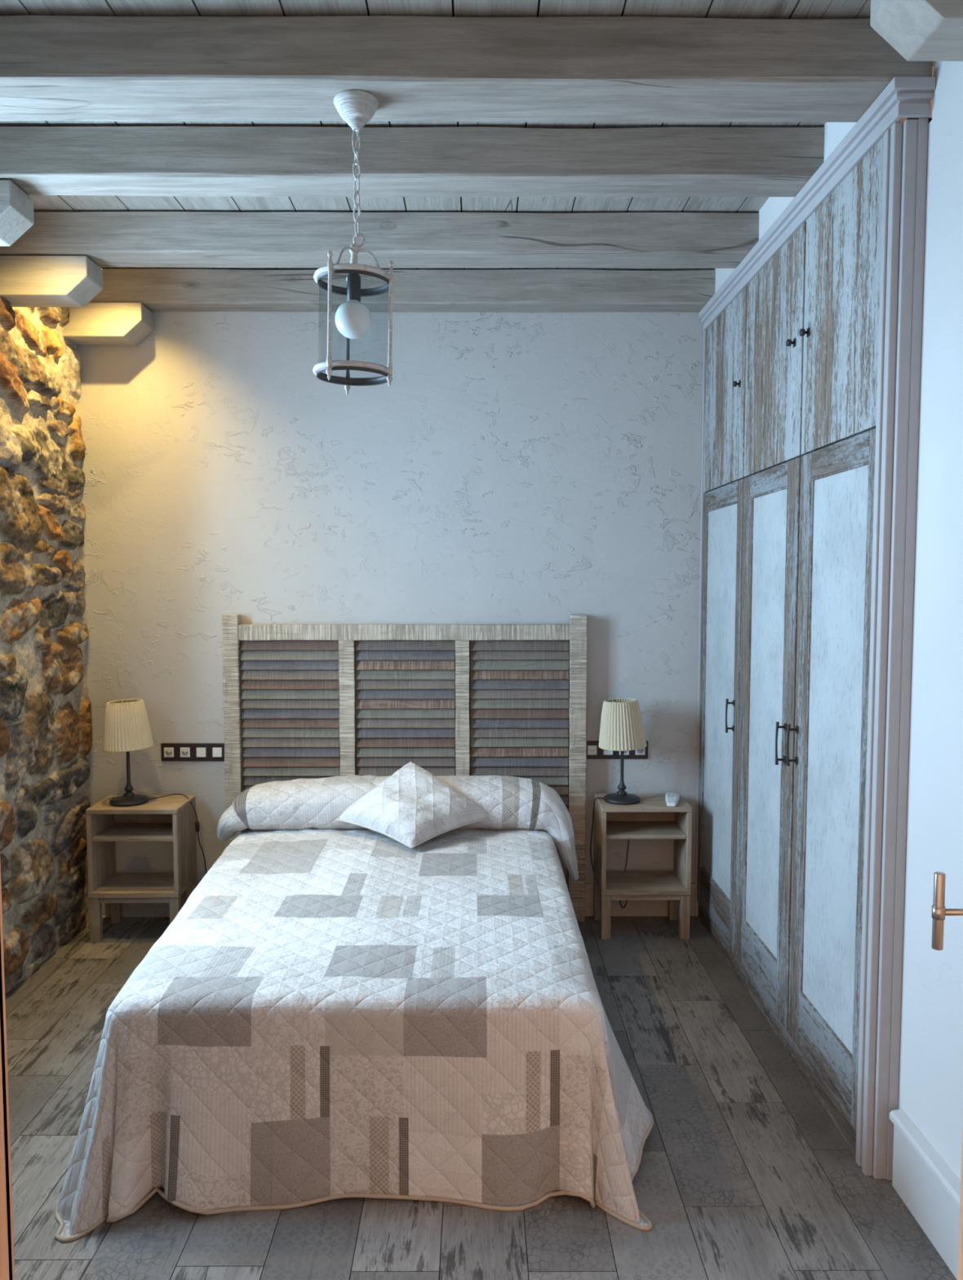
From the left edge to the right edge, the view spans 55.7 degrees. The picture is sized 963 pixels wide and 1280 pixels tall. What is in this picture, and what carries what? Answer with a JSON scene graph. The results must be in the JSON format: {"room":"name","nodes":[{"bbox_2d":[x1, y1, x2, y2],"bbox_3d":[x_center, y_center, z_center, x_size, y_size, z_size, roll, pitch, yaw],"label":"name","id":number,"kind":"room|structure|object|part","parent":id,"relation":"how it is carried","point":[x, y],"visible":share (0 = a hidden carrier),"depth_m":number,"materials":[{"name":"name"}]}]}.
{"room":"bedroom","nodes":[
{"label":"bedroom","id":0,"kind":"room"},
{"bbox_2d":[0,296,92,993],"bbox_3d":[-1.855,-0.056,2.433,0.354,2.815,3.182,0,4,0],"label":"wall","id":1,"kind":"structure","parent":0,"point":[46,729],"depth_m":3.56,"materials":[{"name":"stone"}]},
{"bbox_2d":[0,179,34,246],"bbox_3d":[-1.561,-1.253,2.682,0.425,0.138,0.140,0,4,0],"label":"corbel","id":2,"kind":"object","parent":1,"relation":"attached to","point":[16,207],"visible":1,"depth_m":2.67,"materials":[{"name":"grey wood"}]},
{"bbox_2d":[0,255,102,306],"bbox_3d":[-1.586,-1.293,3.293,0.382,0.138,0.145,0,4,0],"label":"corbel","id":3,"kind":"object","parent":1,"relation":"attached to","point":[25,281],"visible":0.91,"depth_m":3.22,"materials":[{"name":"grey wood"}]},
{"bbox_2d":[76,311,704,915],"bbox_3d":[-0.355,-0.188,4.074,3.170,2.845,0.150,0,4,0],"label":"wall","id":4,"kind":"structure","parent":0,"point":[510,468],"depth_m":3.97,"materials":[{"name":"white paint"}]},
{"bbox_2d":[62,302,154,345],"bbox_3d":[-1.592,-1.329,3.841,0.374,0.138,0.153,0,4,0],"label":"corbel","id":5,"kind":"object","parent":4,"relation":"attached to","point":[93,323],"visible":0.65,"depth_m":3.77,"materials":[{"name":"grey wood"}]},
{"bbox_2d":[160,742,224,760],"bbox_3d":[-1.275,0.493,4.031,0.278,0.077,0.015,0,4,0],"label":"socket plate","id":6,"kind":"object","parent":4,"relation":"attached to","point":[169,751],"visible":0.95,"depth_m":4.02,"materials":[{"name":"black plastic"}]},
{"bbox_2d":[164,747,173,756],"bbox_3d":[-1.381,0.496,4.028,0.042,0.042,0.004,0,4,0],"label":"outlet","id":7,"kind":"object","parent":6,"relation":"attached to","point":[168,752],"depth_m":4.03,"materials":[{"name":"grey plastic"}]},
{"bbox_2d":[180,747,190,756],"bbox_3d":[-1.310,0.496,4.029,0.042,0.042,0.004,0,4,0],"label":"outlet","id":8,"kind":"object","parent":6,"relation":"attached to","point":[184,752],"depth_m":4.03,"materials":[{"name":"grey plastic"}]},
{"bbox_2d":[105,882,695,917],"bbox_3d":[-0.362,1.163,4.074,2.635,0.150,0.024,0,4,0],"label":"baseboard","id":9,"kind":"structure","parent":4,"relation":"attached to","point":[633,908],"depth_m":4.08,"materials":[{"name":"beige wood"}]},
{"bbox_2d":[586,741,648,759],"bbox_3d":[0.596,0.487,4.040,0.284,0.080,0.015,0,4,0],"label":"socket plate","id":10,"kind":"object","parent":4,"relation":"attached to","point":[593,751],"visible":0.57,"depth_m":4.04,"materials":[{"name":"black plastic"}]},
{"bbox_2d":[619,751,629,755],"bbox_3d":[0.632,0.488,4.038,0.042,0.042,0.004,0,4,0],"label":"outlet","id":11,"kind":"object","parent":10,"relation":"attached to","point":[626,753],"depth_m":4.04,"materials":[{"name":"grey plastic"}]},
{"bbox_2d":[635,747,644,755],"bbox_3d":[0.703,0.488,4.038,0.042,0.042,0.004,0,4,0],"label":"outlet","id":12,"kind":"object","parent":10,"relation":"attached to","point":[638,752],"depth_m":4.04,"materials":[{"name":"grey plastic"}]},
{"bbox_2d":[0,0,933,271],"bbox_3d":[-0.286,-1.468,2.235,3.152,0.050,3.354,0,4,0],"label":"ceiling","id":13,"kind":"structure","parent":0,"point":[724,9],"depth_m":2.58,"materials":[{"name":"grey wood"}]},
{"bbox_2d":[0,211,759,268],"bbox_3d":[-0.400,-1.435,3.276,2.834,0.144,0.169,0,4,0],"label":"ceiling beam","id":14,"kind":"structure","parent":13,"relation":"attached to","point":[166,239],"depth_m":3.20,"materials":[{"name":"grey wood"}]},
{"bbox_2d":[88,268,715,312],"bbox_3d":[-0.402,-1.472,3.847,2.834,0.143,0.136,0,4,0],"label":"ceiling beam","id":15,"kind":"structure","parent":13,"relation":"attached to","point":[159,290],"depth_m":3.78,"materials":[{"name":"grey wood"}]},
{"bbox_2d":[0,126,825,197],"bbox_3d":[-0.397,-1.395,2.664,2.834,0.145,0.148,0,4,0],"label":"ceiling beam","id":16,"kind":"structure","parent":13,"relation":"attached to","point":[109,161],"depth_m":2.60,"materials":[{"name":"grey wood"}]},
{"bbox_2d":[0,15,933,122],"bbox_3d":[-0.387,-1.364,2.189,2.848,0.145,0.206,0,4,0],"label":"ceiling beam","id":17,"kind":"structure","parent":13,"relation":"attached to","point":[53,68],"depth_m":2.09,"materials":[{"name":"grey wood"}]},
{"bbox_2d":[312,89,394,395],"bbox_3d":[-0.311,-0.954,2.212,0.201,0.681,0.196,0,4,0],"label":"lantern pendant","id":18,"kind":"object","parent":17,"relation":"hanging from","point":[353,318],"visible":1,"depth_m":2.19,"materials":[{"name":"white metal"}]},
{"bbox_3d":[-0.356,-0.768,2.139,0.013,0.254,0.014,1,4,0],"label":"rod","id":19,"kind":"part","parent":18,"relation":"part of","materials":[{"name":"white metal"}]},
{"bbox_3d":[-0.332,-0.911,2.170,0.046,0.068,0.080,1,4,0],"label":"arm","id":20,"kind":"part","parent":18,"relation":"part of","materials":[{"name":"white metal"}]},
{"bbox_3d":[-0.339,-0.779,2.314,0.013,0.254,0.014,1,4,0],"label":"rod","id":21,"kind":"part","parent":18,"relation":"part of","materials":[{"name":"grey metal"}]},
{"bbox_3d":[-0.312,-0.782,2.222,0.090,0.094,0.090,1,4,0],"label":"globe bulb","id":22,"kind":"part","parent":18,"relation":"part of","materials":[{"name":"white glass"}]},
{"bbox_3d":[-0.309,-0.922,2.213,0.024,0.076,0.024,1,4,0],"label":"stem","id":23,"kind":"part","parent":18,"relation":"part of","materials":[{"name":"white metal"}]},
{"bbox_3d":[-0.261,-0.912,2.202,0.087,0.070,0.007,1,4,14],"label":"arm","id":24,"kind":"part","parent":18,"relation":"part of","materials":[{"name":"white metal"}]},
{"bbox_3d":[-0.220,-0.769,2.201,0.013,0.254,0.014,1,4,0],"label":"rod","id":25,"kind":"part","parent":18,"relation":"part of","materials":[{"name":"white metal"}]},
{"bbox_2d":[4,915,956,1279],"bbox_3d":[-0.342,1.431,1.496,2.810,0.050,5.204,0,4,0],"label":"floor","id":26,"kind":"structure","parent":0,"point":[744,1173],"depth_m":2.25,"materials":[{"name":"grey wood"}]},
{"bbox_2d":[85,795,197,942],"bbox_3d":[-1.440,0.968,3.889,0.375,0.562,0.255,0,4,0],"label":"nightstand","id":27,"kind":"object","parent":26,"relation":"on","point":[172,818],"visible":0.89,"depth_m":3.82,"materials":[{"name":"brown wood"}]},
{"bbox_3d":[-1.605,1.161,3.796,0.040,0.190,0.036,0,4,0],"label":"leg","id":28,"kind":"part","parent":27,"relation":"part of","materials":[{"name":"brown wood"}]},
{"bbox_3d":[-1.617,0.872,3.882,0.020,0.326,0.250,0,4,0],"label":"panel","id":29,"kind":"part","parent":27,"relation":"part of","materials":[{"name":"brown wood"}]},
{"bbox_3d":[-1.606,1.147,4.009,0.040,0.190,0.036,0,4,0],"label":"leg","id":30,"kind":"part","parent":27,"relation":"part of","materials":[{"name":"brown wood"}]},
{"bbox_2d":[92,822,173,841],"bbox_3d":[-1.440,0.815,3.882,0.335,0.018,0.240,0,4,0],"label":"shelf","id":31,"kind":"object","parent":27,"relation":"attached to","point":[108,832],"depth_m":3.83,"materials":[{"name":"brown wood"}]},
{"bbox_3d":[-1.440,0.779,3.993,0.335,0.156,0.010,0,4,0],"label":"panel","id":32,"kind":"part","parent":27,"relation":"part of","materials":[{"name":"brown wood"}]},
{"bbox_2d":[102,698,206,874],"bbox_3d":[-1.390,0.749,3.875,0.408,0.994,0.215,0,4,0],"label":"table lamp","id":33,"kind":"object","parent":27,"relation":"on","point":[126,727],"visible":0.87,"depth_m":3.79,"materials":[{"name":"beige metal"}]},
{"bbox_3d":[-1.497,0.356,3.843,0.203,0.197,0.203,-3,4,0],"label":"lamp shade","id":34,"kind":"part","parent":33,"relation":"part of","materials":[{"name":"beige fabric"}]},
{"bbox_3d":[-1.494,0.520,3.855,0.044,0.284,0.044,0,4,0],"label":"stem","id":35,"kind":"part","parent":33,"relation":"part of","materials":[{"name":"black metal"}]},
{"bbox_3d":[-1.327,0.720,3.911,0.213,0.115,0.040,-1,4,-8],"label":"cord","id":36,"kind":"part","parent":33,"relation":"part of","materials":[{"name":"black plastic"}]},
{"bbox_2d":[195,820,199,832],"bbox_3d":[-1.220,0.800,3.914,0.017,0.051,0.018,0,4,0],"label":"switch","id":37,"kind":"object","parent":33,"relation":"attached to","point":[197,824],"depth_m":3.91,"materials":[{"name":"black plastic"}]},
{"bbox_3d":[-1.198,1.031,3.957,0.018,0.422,0.072,2,4,26],"label":"cord","id":38,"kind":"part","parent":33,"relation":"part of","materials":[{"name":"black plastic"}]},
{"bbox_3d":[-1.274,1.161,3.797,0.040,0.190,0.036,0,4,0],"label":"leg","id":39,"kind":"part","parent":27,"relation":"part of","materials":[{"name":"brown wood"}]},
{"bbox_3d":[-1.262,0.872,3.884,0.020,0.326,0.250,0,4,0],"label":"panel","id":40,"kind":"part","parent":27,"relation":"part of","materials":[{"name":"brown wood"}]},
{"bbox_3d":[-1.275,1.147,4.011,0.040,0.190,0.036,0,4,0],"label":"leg","id":41,"kind":"part","parent":27,"relation":"part of","materials":[{"name":"brown wood"}]},
{"bbox_2d":[54,613,653,1242],"bbox_3d":[-0.325,0.629,3.034,1.582,1.356,2.014,0,4,0],"label":"bed","id":42,"kind":"object","parent":26,"relation":"on","point":[335,1009],"visible":0.96,"depth_m":2.35,"materials":[{"name":"fabric"}]},
{"bbox_3d":[-1.085,0.565,4.001,0.071,1.353,0.062,0,4,0],"label":"post","id":43,"kind":"part","parent":42,"relation":"part of","materials":[{"name":"beige wood"}]},
{"bbox_3d":[-0.834,0.454,4.001,0.433,0.913,0.047,0,4,0],"label":"louvre panel","id":44,"kind":"part","parent":42,"relation":"part of","materials":[{"name":"wood"}]},
{"bbox_2d":[57,828,651,1236],"bbox_3d":[-0.287,1.062,2.944,1.498,0.503,1.768,0,4,0],"label":"bedspread","id":45,"kind":"object","parent":42,"relation":"on","point":[328,1014],"depth_m":2.20,"materials":[{"name":"fabric"}]},
{"bbox_2d":[217,774,578,880],"bbox_3d":[-0.351,0.764,3.807,1.490,0.390,0.335,0,4,0],"label":"pillow","id":46,"kind":"object","parent":42,"relation":"on","point":[513,805],"depth_m":3.67,"materials":[{"name":"fabric"}]},
{"bbox_3d":[-0.333,-0.034,3.968,1.434,0.069,0.058,0,4,0],"label":"rail","id":47,"kind":"part","parent":42,"relation":"part of","materials":[{"name":"beige wood"}]},
{"bbox_3d":[-0.333,0.454,4.004,0.438,0.913,0.047,0,4,0],"label":"louvre panel","id":48,"kind":"part","parent":42,"relation":"part of","materials":[{"name":"wood"}]},
{"bbox_2d":[336,761,488,848],"bbox_3d":[-0.267,0.633,3.650,0.473,0.252,0.419,-4,5,-43],"label":"cushion","id":49,"kind":"object","parent":42,"relation":"on","point":[412,806],"visible":1,"depth_m":3.54,"materials":[{"name":"fabric"}]},
{"bbox_3d":[0.166,0.454,4.006,0.436,0.913,0.047,0,4,0],"label":"louvre panel","id":50,"kind":"part","parent":42,"relation":"part of","materials":[{"name":"wood"}]},
{"bbox_3d":[-0.333,0.945,4.031,1.434,0.072,0.058,0,4,0],"label":"rail","id":51,"kind":"part","parent":42,"relation":"part of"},
{"bbox_3d":[0.420,0.564,4.008,0.075,1.353,0.062,0,4,0],"label":"post","id":52,"kind":"part","parent":42,"relation":"part of","materials":[{"name":"beige wood"}]},
{"bbox_2d":[593,793,692,939],"bbox_3d":[0.686,0.966,3.921,0.375,0.562,0.255,0,4,0],"label":"nightstand","id":53,"kind":"object","parent":26,"relation":"on","point":[651,818],"visible":0.94,"depth_m":3.83,"materials":[{"name":"brown wood"}]},
{"bbox_3d":[0.520,1.145,4.042,0.040,0.190,0.036,0,4,0],"label":"leg","id":54,"kind":"part","parent":53,"relation":"part of","materials":[{"name":"brown wood"}]},
{"bbox_3d":[0.509,0.870,3.914,0.020,0.326,0.250,0,4,0],"label":"panel","id":55,"kind":"part","parent":53,"relation":"part of","materials":[{"name":"brown wood"}]},
{"bbox_3d":[0.521,1.159,3.828,0.040,0.190,0.036,0,4,0],"label":"leg","id":56,"kind":"part","parent":53,"relation":"part of","materials":[{"name":"brown wood"}]},
{"bbox_2d":[590,697,647,908],"bbox_3d":[0.591,0.714,3.912,0.222,0.928,0.238,0,4,0],"label":"table lamp","id":57,"kind":"object","parent":53,"relation":"on","point":[621,727],"visible":0.95,"depth_m":3.81,"materials":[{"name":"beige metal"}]},
{"bbox_3d":[0.498,0.858,3.972,0.051,0.372,0.136,-1,4,-18],"label":"cord","id":58,"kind":"part","parent":57,"relation":"part of","materials":[{"name":"black plastic"}]},
{"bbox_3d":[0.599,0.519,3.883,0.044,0.284,0.044,0,4,0],"label":"stem","id":59,"kind":"part","parent":57,"relation":"part of","materials":[{"name":"black metal"}]},
{"bbox_3d":[0.596,0.354,3.871,0.203,0.197,0.203,-3,4,0],"label":"lamp shade","id":60,"kind":"part","parent":57,"relation":"part of","materials":[{"name":"beige fabric"}]},
{"bbox_3d":[0.622,1.114,3.984,0.038,0.120,0.005,0,4,0],"label":"cord","id":61,"kind":"part","parent":57,"relation":"part of","materials":[{"name":"black plastic"}]},
{"bbox_3d":[0.646,0.921,4.027,0.030,0.210,0.010,1,4,19],"label":"cord","id":62,"kind":"part","parent":57,"relation":"part of","materials":[{"name":"black plastic"}]},
{"bbox_3d":[0.685,0.777,4.025,0.335,0.156,0.010,0,4,0],"label":"panel","id":63,"kind":"part","parent":53,"relation":"part of","materials":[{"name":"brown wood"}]},
{"bbox_2d":[606,820,686,839],"bbox_3d":[0.686,0.813,3.915,0.335,0.018,0.240,0,4,0],"label":"shelf","id":64,"kind":"object","parent":53,"relation":"attached to","point":[615,829],"depth_m":3.88,"materials":[{"name":"brown wood"}]},
{"bbox_2d":[665,792,679,806],"bbox_3d":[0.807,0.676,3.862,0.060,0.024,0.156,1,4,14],"label":"cup","id":65,"kind":"object","parent":53,"relation":"on","point":[672,799],"visible":1,"depth_m":3.85,"materials":[{"name":"white ceramic"}]},
{"bbox_3d":[0.851,1.145,4.043,0.040,0.190,0.036,0,4,0],"label":"leg","id":66,"kind":"part","parent":53,"relation":"part of","materials":[{"name":"brown wood"}]},
{"bbox_3d":[0.864,0.870,3.916,0.020,0.326,0.250,0,4,0],"label":"panel","id":67,"kind":"part","parent":53,"relation":"part of","materials":[{"name":"brown wood"}]},
{"bbox_3d":[0.852,1.159,3.830,0.040,0.190,0.036,0,4,0],"label":"leg","id":68,"kind":"part","parent":53,"relation":"part of","materials":[{"name":"brown wood"}]},
{"bbox_2d":[694,76,936,1180],"bbox_3d":[1.234,-0.025,3.089,0.601,2.648,1.845,0,4,0],"label":"wardrobe","id":69,"kind":"object","parent":26,"relation":"on","point":[812,344],"visible":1,"depth_m":2.61,"materials":[{"name":"paint"}]},
{"bbox_3d":[0.968,0.221,3.954,0.007,1.555,0.007,0,4,0],"label":"panel moulding","id":70,"kind":"part","parent":69,"relation":"part of","materials":[{"name":"paint"}]},
{"bbox_3d":[0.975,1.097,3.780,0.022,0.171,0.468,0,4,0],"label":"door rail","id":71,"kind":"part","parent":69,"relation":"part of","materials":[{"name":"paint"}]},
{"bbox_3d":[0.969,1.008,3.774,0.007,0.007,0.454,0,4,0],"label":"panel moulding","id":72,"kind":"part","parent":69,"relation":"part of","materials":[{"name":"paint"}]},
{"bbox_3d":[0.976,0.236,3.724,0.008,1.565,0.478,0,4,0],"label":"door panel","id":73,"kind":"part","parent":69,"relation":"part of","materials":[{"name":"white wood"}]},
{"bbox_3d":[0.975,-0.578,3.671,0.022,0.076,0.468,0,4,0],"label":"door rail","id":74,"kind":"part","parent":69,"relation":"part of","materials":[{"name":"paint"}]},
{"bbox_3d":[0.969,-0.536,3.674,0.007,0.007,0.454,0,4,0],"label":"panel moulding","id":75,"kind":"part","parent":69,"relation":"part of","materials":[{"name":"paint"}]},
{"bbox_3d":[0.975,-0.965,3.639,0.022,0.691,0.589,0,4,0],"label":"door","id":76,"kind":"part","parent":69,"relation":"part of","materials":[{"name":"paint"}]},
{"bbox_3d":[0.948,0.289,3.483,0.033,0.131,0.018,0,4,0],"label":"handle","id":77,"kind":"part","parent":69,"relation":"part of","materials":[{"name":"black metal"}]},
{"bbox_3d":[0.970,0.251,3.494,0.007,1.555,0.007,0,4,0],"label":"panel moulding","id":78,"kind":"part","parent":69,"relation":"part of","materials":[{"name":"paint"}]},
{"bbox_3d":[0.952,-0.955,3.402,0.026,0.024,0.022,0,4,0],"label":"knob","id":79,"kind":"part","parent":69,"relation":"part of","materials":[{"name":"black metal"}]},
{"bbox_3d":[0.971,0.263,3.313,0.007,1.555,0.007,0,4,0],"label":"panel moulding","id":80,"kind":"part","parent":69,"relation":"part of","materials":[{"name":"paint"}]},
{"bbox_3d":[0.978,1.136,3.183,0.022,0.171,0.380,0,4,0],"label":"door rail","id":81,"kind":"part","parent":69,"relation":"part of","materials":[{"name":"paint"}]},
{"bbox_3d":[0.972,1.047,3.178,0.007,0.007,0.366,0,4,0],"label":"panel moulding","id":82,"kind":"part","parent":69,"relation":"part of","materials":[{"name":"paint"}]},
{"bbox_3d":[0.979,0.275,3.127,0.008,1.565,0.390,0,4,0],"label":"door panel","id":83,"kind":"part","parent":69,"relation":"part of","materials":[{"name":"white wood"}]},
{"bbox_3d":[0.972,-0.498,3.077,0.007,0.007,0.366,0,4,0],"label":"panel moulding","id":84,"kind":"part","parent":69,"relation":"part of","materials":[{"name":"paint"}]},
{"bbox_3d":[0.978,-0.539,3.074,0.022,0.076,0.380,0,4,0],"label":"door rail","id":85,"kind":"part","parent":69,"relation":"part of","materials":[{"name":"paint"}]},
{"bbox_3d":[0.978,-0.926,3.046,0.022,0.691,0.581,0,4,0],"label":"door","id":86,"kind":"part","parent":69,"relation":"part of","materials":[{"name":"paint"}]},
{"bbox_3d":[0.951,0.329,2.900,0.033,0.138,0.018,0,4,0],"label":"handle","id":87,"kind":"part","parent":69,"relation":"part of","materials":[{"name":"black metal"}]},
{"bbox_3d":[0.973,0.287,2.941,0.007,1.555,0.007,0,4,0],"label":"panel moulding","id":88,"kind":"part","parent":69,"relation":"part of","materials":[{"name":"paint"}]},
{"bbox_3d":[0.955,-0.917,2.813,0.026,0.024,0.022,0,4,0],"label":"knob","id":89,"kind":"part","parent":69,"relation":"part of","materials":[{"name":"black metal"}]},
{"bbox_3d":[0.952,0.322,2.795,0.033,0.129,0.018,0,4,0],"label":"handle","id":90,"kind":"part","parent":69,"relation":"part of","materials":[{"name":"black metal"}]},
{"bbox_3d":[0.956,-0.909,2.696,0.026,0.024,0.022,0,4,0],"label":"knob","id":91,"kind":"part","parent":69,"relation":"part of","materials":[{"name":"black metal"}]},
{"bbox_3d":[0.974,0.301,2.727,0.007,1.555,0.007,0,4,0],"label":"panel moulding","id":92,"kind":"part","parent":69,"relation":"part of","materials":[{"name":"paint"}]},
{"bbox_3d":[0.986,-1.308,3.003,0.096,0.076,1.843,0,4,0],"label":"crown moulding","id":93,"kind":"part","parent":69,"relation":"part of","materials":[{"name":"grey wood"}]},
{"bbox_3d":[0.981,1.175,2.589,0.022,0.171,0.395,0,4,0],"label":"door rail","id":94,"kind":"part","parent":69,"relation":"part of","materials":[{"name":"paint"}]},
{"bbox_3d":[0.975,1.086,2.583,0.007,0.007,0.381,0,4,0],"label":"panel moulding","id":95,"kind":"part","parent":69,"relation":"part of","materials":[{"name":"paint"}]},
{"bbox_3d":[0.982,0.314,2.533,0.008,1.565,0.405,0,4,0],"label":"door panel","id":96,"kind":"part","parent":69,"relation":"part of","materials":[{"name":"white wood"}]},
{"bbox_3d":[0.975,-0.459,2.483,0.007,0.007,0.381,0,4,0],"label":"panel moulding","id":97,"kind":"part","parent":69,"relation":"part of","materials":[{"name":"paint"}]},
{"bbox_3d":[0.981,-0.500,2.480,0.022,0.076,0.395,0,4,0],"label":"door rail","id":98,"kind":"part","parent":69,"relation":"part of","materials":[{"name":"paint"}]},
{"bbox_3d":[0.981,-0.889,2.479,0.022,0.691,0.527,0,4,0],"label":"door","id":99,"kind":"part","parent":69,"relation":"part of","materials":[{"name":"paint"}]},
{"bbox_3d":[0.976,0.326,2.340,0.007,1.555,0.007,0,4,0],"label":"panel moulding","id":100,"kind":"part","parent":69,"relation":"part of","materials":[{"name":"paint"}]},
{"bbox_3d":[0.977,0.067,2.265,0.020,2.572,0.022,0,4,0],"label":"casing","id":101,"kind":"part","parent":69,"relation":"part of","materials":[{"name":"grey wood"}]},
{"bbox_3d":[0.980,0.068,2.245,0.014,2.572,0.018,0,4,0],"label":"casing","id":102,"kind":"part","parent":69,"relation":"part of","materials":[{"name":"grey wood"}]},
{"bbox_3d":[0.977,0.069,2.226,0.020,2.572,0.018,0,4,0],"label":"casing","id":103,"kind":"part","parent":69,"relation":"part of","materials":[{"name":"grey wood"}]},
{"bbox_3d":[1.013,0.069,2.240,0.052,2.572,0.072,0,4,0],"label":"casing","id":104,"kind":"part","parent":69,"relation":"part of","materials":[{"name":"white wood"}]},
{"bbox_3d":[1.027,0.071,2.203,0.023,2.572,0.003,0,4,0],"label":"casing","id":105,"kind":"part","parent":69,"relation":"part of","materials":[{"name":"white wood"}]},
{"bbox_2d":[714,61,962,1181],"bbox_3d":[1.298,-0.014,1.411,0.630,2.845,5.204,0,4,0],"label":"wall","id":106,"kind":"structure","parent":0,"point":[931,1077],"depth_m":2.07,"materials":[{"name":"white paint"}]},
{"bbox_2d":[870,0,962,61],"bbox_3d":[0.902,-1.189,1.701,0.298,0.138,0.140,0,4,0],"label":"corbel","id":107,"kind":"object","parent":106,"relation":"attached to","point":[919,30],"visible":1,"depth_m":1.71,"materials":[{"name":"grey wood"}]},
{"bbox_2d":[889,1109,960,1279],"bbox_3d":[1.027,1.298,1.627,0.033,0.199,1.268,0,4,0],"label":"baseboard","id":108,"kind":"structure","parent":106,"relation":"attached to","point":[928,1187],"depth_m":2.09,"materials":[{"name":"white wood"}]},
{"bbox_3d":[-0.339,0.052,0.778,2.770,2.795,0.150,0,4,0],"label":"wall","id":109,"kind":"structure","parent":0,"visible":0},
{"bbox_2d":[0,862,14,1279],"bbox_3d":[0.216,0.349,0.798,1.520,2.200,0.186,0,4,0],"label":"trim","id":110,"kind":"structure","parent":109,"relation":"attached to","point":[6,1238],"depth_m":0.88,"materials":[{"name":"orange wood"}]},
{"bbox_2d":[932,871,962,1279],"bbox_3d":[0.806,0.377,1.234,0.140,2.072,0.645,0,4,0],"label":"door","id":111,"kind":"structure","parent":109,"relation":"in","point":[940,911],"depth_m":1.48,"materials":[{"name":"orange wood"}]},
{"bbox_3d":[0.745,0.441,1.486,0.017,0.126,0.017,0,4,0],"label":"bar handle","id":112,"kind":"part","parent":111,"relation":"part of","materials":[{"name":"metal"}]},
{"bbox_3d":[0.786,0.443,1.486,0.102,0.044,0.044,0,4,0],"label":"handle stem","id":113,"kind":"part","parent":111,"relation":"part of","materials":[{"name":"metal"}]}
]}

